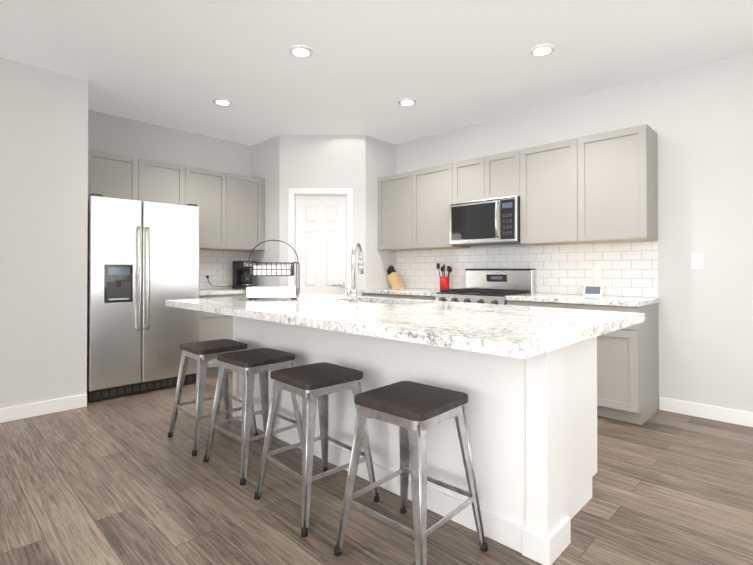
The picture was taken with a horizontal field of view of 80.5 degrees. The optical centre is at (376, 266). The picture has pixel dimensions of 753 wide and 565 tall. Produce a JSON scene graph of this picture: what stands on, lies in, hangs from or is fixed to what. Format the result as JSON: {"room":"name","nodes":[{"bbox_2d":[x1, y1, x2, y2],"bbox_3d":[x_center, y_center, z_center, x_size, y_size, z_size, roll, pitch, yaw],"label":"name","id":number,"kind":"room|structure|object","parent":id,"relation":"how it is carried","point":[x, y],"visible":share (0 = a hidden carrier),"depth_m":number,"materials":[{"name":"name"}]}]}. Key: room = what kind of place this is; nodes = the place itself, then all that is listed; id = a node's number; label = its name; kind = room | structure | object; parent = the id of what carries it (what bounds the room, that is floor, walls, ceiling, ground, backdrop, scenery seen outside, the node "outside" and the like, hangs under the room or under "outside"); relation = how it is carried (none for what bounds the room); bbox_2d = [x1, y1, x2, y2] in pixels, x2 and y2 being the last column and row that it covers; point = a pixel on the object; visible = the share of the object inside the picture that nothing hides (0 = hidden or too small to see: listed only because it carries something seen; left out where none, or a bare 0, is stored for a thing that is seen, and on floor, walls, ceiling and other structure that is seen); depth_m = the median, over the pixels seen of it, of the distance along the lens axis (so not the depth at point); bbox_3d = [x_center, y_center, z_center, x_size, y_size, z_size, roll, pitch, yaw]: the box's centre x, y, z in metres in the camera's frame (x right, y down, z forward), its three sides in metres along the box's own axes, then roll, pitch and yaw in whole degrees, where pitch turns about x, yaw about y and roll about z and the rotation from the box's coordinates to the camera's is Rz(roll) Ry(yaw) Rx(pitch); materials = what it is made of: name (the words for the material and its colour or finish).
{"room":"kitchen","nodes":[
{"label":"kitchen","id":0,"kind":"room"},
{"bbox_2d":[0,57,91,408],"bbox_3d":[-4.274,-0.211,1.928,0.120,2.740,5.165,0,-1,44],"label":"wall","id":1,"kind":"structure","parent":0,"point":[46,119],"depth_m":3.52,"materials":[{"name":"white paint"}]},
{"bbox_2d":[0,394,86,422],"bbox_3d":[-4.214,1.107,1.880,0.017,0.105,5.135,0,-1,44],"label":"baseboard","id":2,"kind":"structure","parent":1,"relation":"attached to","point":[7,414],"depth_m":3.50,"materials":[{"name":"white wood"}]},
{"bbox_2d":[92,111,283,288],"bbox_3d":[-1.956,-0.183,5.449,0.120,2.740,3.355,0,-1,44],"label":"wall","id":3,"kind":"structure","parent":0,"point":[113,134],"depth_m":5.26,"materials":[{"name":"white paint"}]},
{"bbox_2d":[88,150,147,200],"bbox_3d":[-2.642,-0.853,4.424,0.332,0.466,0.522,0,-1,44],"label":"upper cabinet","id":4,"kind":"object","parent":3,"relation":"attached to","point":[111,175],"depth_m":4.33,"materials":[{"name":"grey paint"}]},
{"bbox_2d":[148,160,187,204],"bbox_3d":[-2.360,-0.851,4.713,0.332,0.466,0.521,0,-1,44],"label":"upper cabinet","id":5,"kind":"object","parent":3,"relation":"attached to","point":[167,182],"depth_m":4.66,"materials":[{"name":"grey paint"}]},
{"bbox_2d":[188,166,231,249],"bbox_3d":[-2.014,-0.641,5.066,0.332,0.881,0.587,0,-1,44],"label":"upper cabinet","id":6,"kind":"object","parent":3,"relation":"attached to","point":[211,190],"depth_m":5.01,"materials":[{"name":"grey paint"}]},
{"bbox_2d":[199,249,250,288],"bbox_3d":[-1.953,0.035,5.358,0.008,0.472,0.980,0,-1,44],"label":"backsplash","id":7,"kind":"structure","parent":3,"relation":"attached to","point":[218,264],"depth_m":5.39,"materials":[{"name":"tile"}]},
{"bbox_2d":[204,270,232,286],"bbox_3d":[-1.899,0.148,5.381,0.035,0.213,0.370,0,-1,44],"label":"outlet","id":8,"kind":"object","parent":7,"relation":"attached to","point":[206,274],"visible":0.92,"depth_m":5.28,"materials":[{"name":"white plastic"}]},
{"bbox_2d":[232,174,264,250],"bbox_3d":[-1.693,-0.638,5.395,0.332,0.881,0.567,0,-1,44],"label":"upper cabinet","id":9,"kind":"object","parent":3,"relation":"attached to","point":[232,211],"depth_m":5.33,"materials":[{"name":"grey paint"}]},
{"bbox_2d":[284,135,347,285],"bbox_3d":[-0.717,-0.184,5.306,0.592,2.740,0.450,0,-1,44],"label":"wall","id":10,"kind":"structure","parent":0,"point":[310,161],"depth_m":5.27,"materials":[{"name":"white paint"}]},
{"bbox_2d":[288,188,352,294],"bbox_3d":[-0.660,0.133,5.294,0.760,2.105,0.138,0,0,-1],"label":"door","id":11,"kind":"structure","parent":10,"relation":"attached to","point":[320,235],"depth_m":5.30,"materials":[{"name":"white wood"}]},
{"bbox_2d":[348,135,359,295],"bbox_3d":[-0.303,-0.184,5.330,0.109,2.740,0.138,0,-1,44],"label":"wall","id":12,"kind":"structure","parent":0,"point":[353,140],"depth_m":5.28,"materials":[{"name":"white paint"}]},
{"bbox_2d":[0,372,752,564],"bbox_3d":[-0.285,1.197,0.298,9.690,0.100,8.660,0,-1,44],"label":"floor","id":13,"kind":"structure","parent":0,"point":[122,480],"depth_m":2.19,"materials":[{"name":"brown wood"}]},
{"bbox_2d":[87,193,199,401],"bbox_3d":[-2.348,0.279,4.352,0.815,1.800,0.952,0,-1,44],"label":"fridge","id":14,"kind":"object","parent":13,"relation":"on","point":[142,261],"visible":0.85,"depth_m":4.04,"materials":[{"name":"grey metal"}]},
{"bbox_2d":[168,339,258,455],"bbox_3d":[-1.114,0.852,3.038,0.452,0.638,0.454,0,-1,-44],"label":"stool","id":15,"kind":"object","parent":13,"relation":"on","point":[202,353],"visible":0.88,"depth_m":2.96,"materials":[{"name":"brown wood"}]},
{"bbox_2d":[196,288,244,376],"bbox_3d":[-1.737,0.727,5.134,0.617,0.915,0.985,0,-1,44],"label":"base cabinet","id":16,"kind":"object","parent":13,"relation":"on","point":[214,326],"visible":0.21,"depth_m":4.76,"materials":[{"name":"grey paint"}]},
{"bbox_2d":[232,261,256,288],"bbox_3d":[-1.607,0.103,5.436,0.274,0.335,0.204,0,-1,44],"label":"coffee maker","id":17,"kind":"object","parent":16,"relation":"on","point":[238,274],"visible":0.81,"depth_m":5.39,"materials":[{"name":"black plastic"}]},
{"bbox_2d":[203,348,301,484],"bbox_3d":[-0.721,0.849,2.668,0.454,0.638,0.452,0,-1,43],"label":"stool","id":18,"kind":"object","parent":13,"relation":"on","point":[249,365],"visible":0.94,"depth_m":2.61,"materials":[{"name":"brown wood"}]},
{"bbox_2d":[254,362,379,536],"bbox_3d":[-0.298,0.846,2.214,0.452,0.638,0.454,0,-1,-43],"label":"stool","id":19,"kind":"object","parent":13,"relation":"on","point":[309,384],"visible":1,"depth_m":2.16,"materials":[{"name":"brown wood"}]},
{"bbox_2d":[361,288,440,300],"bbox_3d":[0.423,0.726,5.048,1.087,0.915,0.632,0,-1,44],"label":"base cabinet","id":20,"kind":"object","parent":13,"relation":"on","point":[416,293],"visible":0.19,"depth_m":4.88,"materials":[{"name":"grey paint"}]},
{"bbox_2d":[387,265,404,288],"bbox_3d":[0.229,0.129,5.463,0.246,0.284,0.090,0,-1,44],"label":"knife block","id":21,"kind":"object","parent":20,"relation":"on","point":[394,278],"visible":1,"depth_m":5.43,"materials":[{"name":"brown wood"}]},
{"bbox_2d":[437,263,451,289],"bbox_3d":[0.762,0.117,4.949,0.173,0.299,0.122,0,-1,44],"label":"utensil crock","id":22,"kind":"object","parent":20,"relation":"on","point":[444,282],"visible":0.98,"depth_m":4.91,"materials":[{"name":"red ceramic"}]},
{"bbox_2d":[334,381,487,564],"bbox_3d":[0.142,0.842,1.805,0.454,0.638,0.452,0,-1,42],"label":"stool","id":23,"kind":"object","parent":13,"relation":"on","point":[414,411],"visible":1,"depth_m":1.77,"materials":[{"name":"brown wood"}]},
{"bbox_2d":[233,302,614,564],"bbox_3d":[0.036,0.722,2.856,2.502,0.890,0.773,0,-1,44],"label":"kitchen island","id":24,"kind":"object","parent":13,"relation":"on","point":[524,378],"depth_m":2.03,"materials":[{"name":"white"}]},
{"bbox_2d":[165,294,644,361],"bbox_3d":[-0.081,0.255,2.656,2.660,0.040,1.290,0,-1,44],"label":"island countertop","id":25,"kind":"structure","parent":24,"relation":"on","point":[522,332],"depth_m":1.95,"materials":[{"name":"white stone"}]},
{"bbox_2d":[245,240,299,299],"bbox_3d":[-0.756,0.022,3.268,0.363,0.434,0.220,0,0,-4],"label":"tiered tray","id":26,"kind":"object","parent":25,"relation":"on","point":[291,292],"visible":1,"depth_m":3.18,"materials":[{"name":"white ceramic"}]},
{"bbox_2d":[343,242,363,302],"bbox_3d":[-0.132,0.038,2.966,0.134,0.398,0.205,0,-1,44],"label":"faucet","id":27,"kind":"object","parent":25,"relation":"on","point":[353,292],"depth_m":2.89,"materials":[{"name":"silver metal"}]},
{"bbox_2d":[435,269,535,304],"bbox_3d":[1.054,0.601,4.374,0.750,1.155,0.698,0,-1,44],"label":"range","id":28,"kind":"object","parent":13,"relation":"on","point":[490,286],"visible":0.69,"depth_m":4.39,"materials":[{"name":"grey metal"}]},
{"bbox_2d":[505,293,659,424],"bbox_3d":[1.729,0.716,3.773,1.046,0.915,0.632,0,-1,44],"label":"base cabinet","id":29,"kind":"object","parent":13,"relation":"on","point":[628,374],"visible":0.44,"depth_m":3.36,"materials":[{"name":"grey paint"}]},
{"bbox_2d":[583,285,604,295],"bbox_3d":[1.902,0.212,3.886,0.150,0.094,0.090,0,-1,44],"label":"smart display","id":30,"kind":"object","parent":29,"relation":"on","point":[593,290],"visible":0.94,"depth_m":3.86,"materials":[{"name":"white plastic"}]},
{"bbox_2d":[0,0,752,145],"bbox_3d":[-0.285,-1.643,0.320,9.690,0.100,8.660,0,-1,44],"label":"ceiling","id":31,"kind":"structure","parent":0,"point":[365,67],"depth_m":3.30,"materials":[{"name":"white paint"}]},
{"bbox_2d":[213,98,231,104],"bbox_3d":[-1.461,-1.556,4.220,0.176,0.012,0.176,0,-1,44],"label":"recessed light","id":32,"kind":"object","parent":31,"relation":"in","point":[221,101],"visible":0.94,"depth_m":4.19,"materials":[{"name":"white"}]},
{"bbox_2d":[289,45,312,57],"bbox_3d":[-0.551,-1.564,3.248,0.176,0.012,0.176,0,-1,44],"label":"recessed light","id":33,"kind":"object","parent":31,"relation":"in","point":[301,51],"visible":0.96,"depth_m":3.23,"materials":[{"name":"white"}]},
{"bbox_2d":[398,98,416,105],"bbox_3d":[0.293,-1.556,4.227,0.176,0.012,0.176,0,-1,44],"label":"recessed light","id":34,"kind":"object","parent":31,"relation":"in","point":[407,101],"visible":0.96,"depth_m":4.21,"materials":[{"name":"white"}]},
{"bbox_2d":[529,44,554,55],"bbox_3d":[1.203,-1.564,3.227,0.176,0.012,0.176,0,-1,44],"label":"recessed light","id":35,"kind":"object","parent":31,"relation":"in","point":[542,49],"visible":0.94,"depth_m":3.21,"materials":[{"name":"white"}]},
{"bbox_2d":[360,51,752,412],"bbox_3d":[2.697,-0.199,3.365,9.690,2.740,0.120,0,-1,44],"label":"wall","id":36,"kind":"structure","parent":0,"point":[698,119],"depth_m":3.52,"materials":[{"name":"white paint"}]},
{"bbox_2d":[378,124,657,250],"bbox_3d":[1.165,-0.644,4.538,2.877,0.883,0.342,0,-1,44],"label":"upper cabinet","id":37,"kind":"object","parent":36,"relation":"attached to","point":[599,188],"visible":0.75,"depth_m":3.94,"materials":[{"name":"grey paint"}]},
{"bbox_2d":[449,196,519,245],"bbox_3d":[1.145,-0.436,4.476,0.744,0.421,0.456,0,-1,44],"label":"microwave","id":38,"kind":"object","parent":37,"relation":"attached to","point":[495,221],"visible":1,"depth_m":4.32,"materials":[{"name":"grey metal"}]},
{"bbox_2d":[396,241,657,297],"bbox_3d":[1.282,0.030,4.655,2.880,0.472,0.008,0,-1,44],"label":"backsplash","id":39,"kind":"structure","parent":36,"relation":"attached to","point":[629,269],"depth_m":4.23,"materials":[{"name":"tile"}]},
{"bbox_2d":[593,266,601,284],"bbox_3d":[1.968,0.083,3.941,0.067,0.159,0.053,0,-1,44],"label":"outlet","id":40,"kind":"object","parent":39,"relation":"attached to","point":[597,272],"visible":0.94,"depth_m":3.92,"materials":[{"name":"white plastic"}]},
{"bbox_2d":[691,253,702,268],"bbox_3d":[2.499,-0.038,3.466,0.075,0.120,0.010,0,-1,44],"label":"light switch","id":41,"kind":"object","parent":36,"relation":"attached to","point":[696,261],"visible":1,"depth_m":3.46,"materials":[{"name":"white plastic"}]},
{"bbox_2d":[659,397,752,426],"bbox_3d":[4.161,1.106,1.831,5.165,0.105,0.017,0,-1,44],"label":"baseboard","id":42,"kind":"structure","parent":36,"relation":"attached to","point":[716,413],"depth_m":3.41,"materials":[{"name":"white wood"}]}
]}

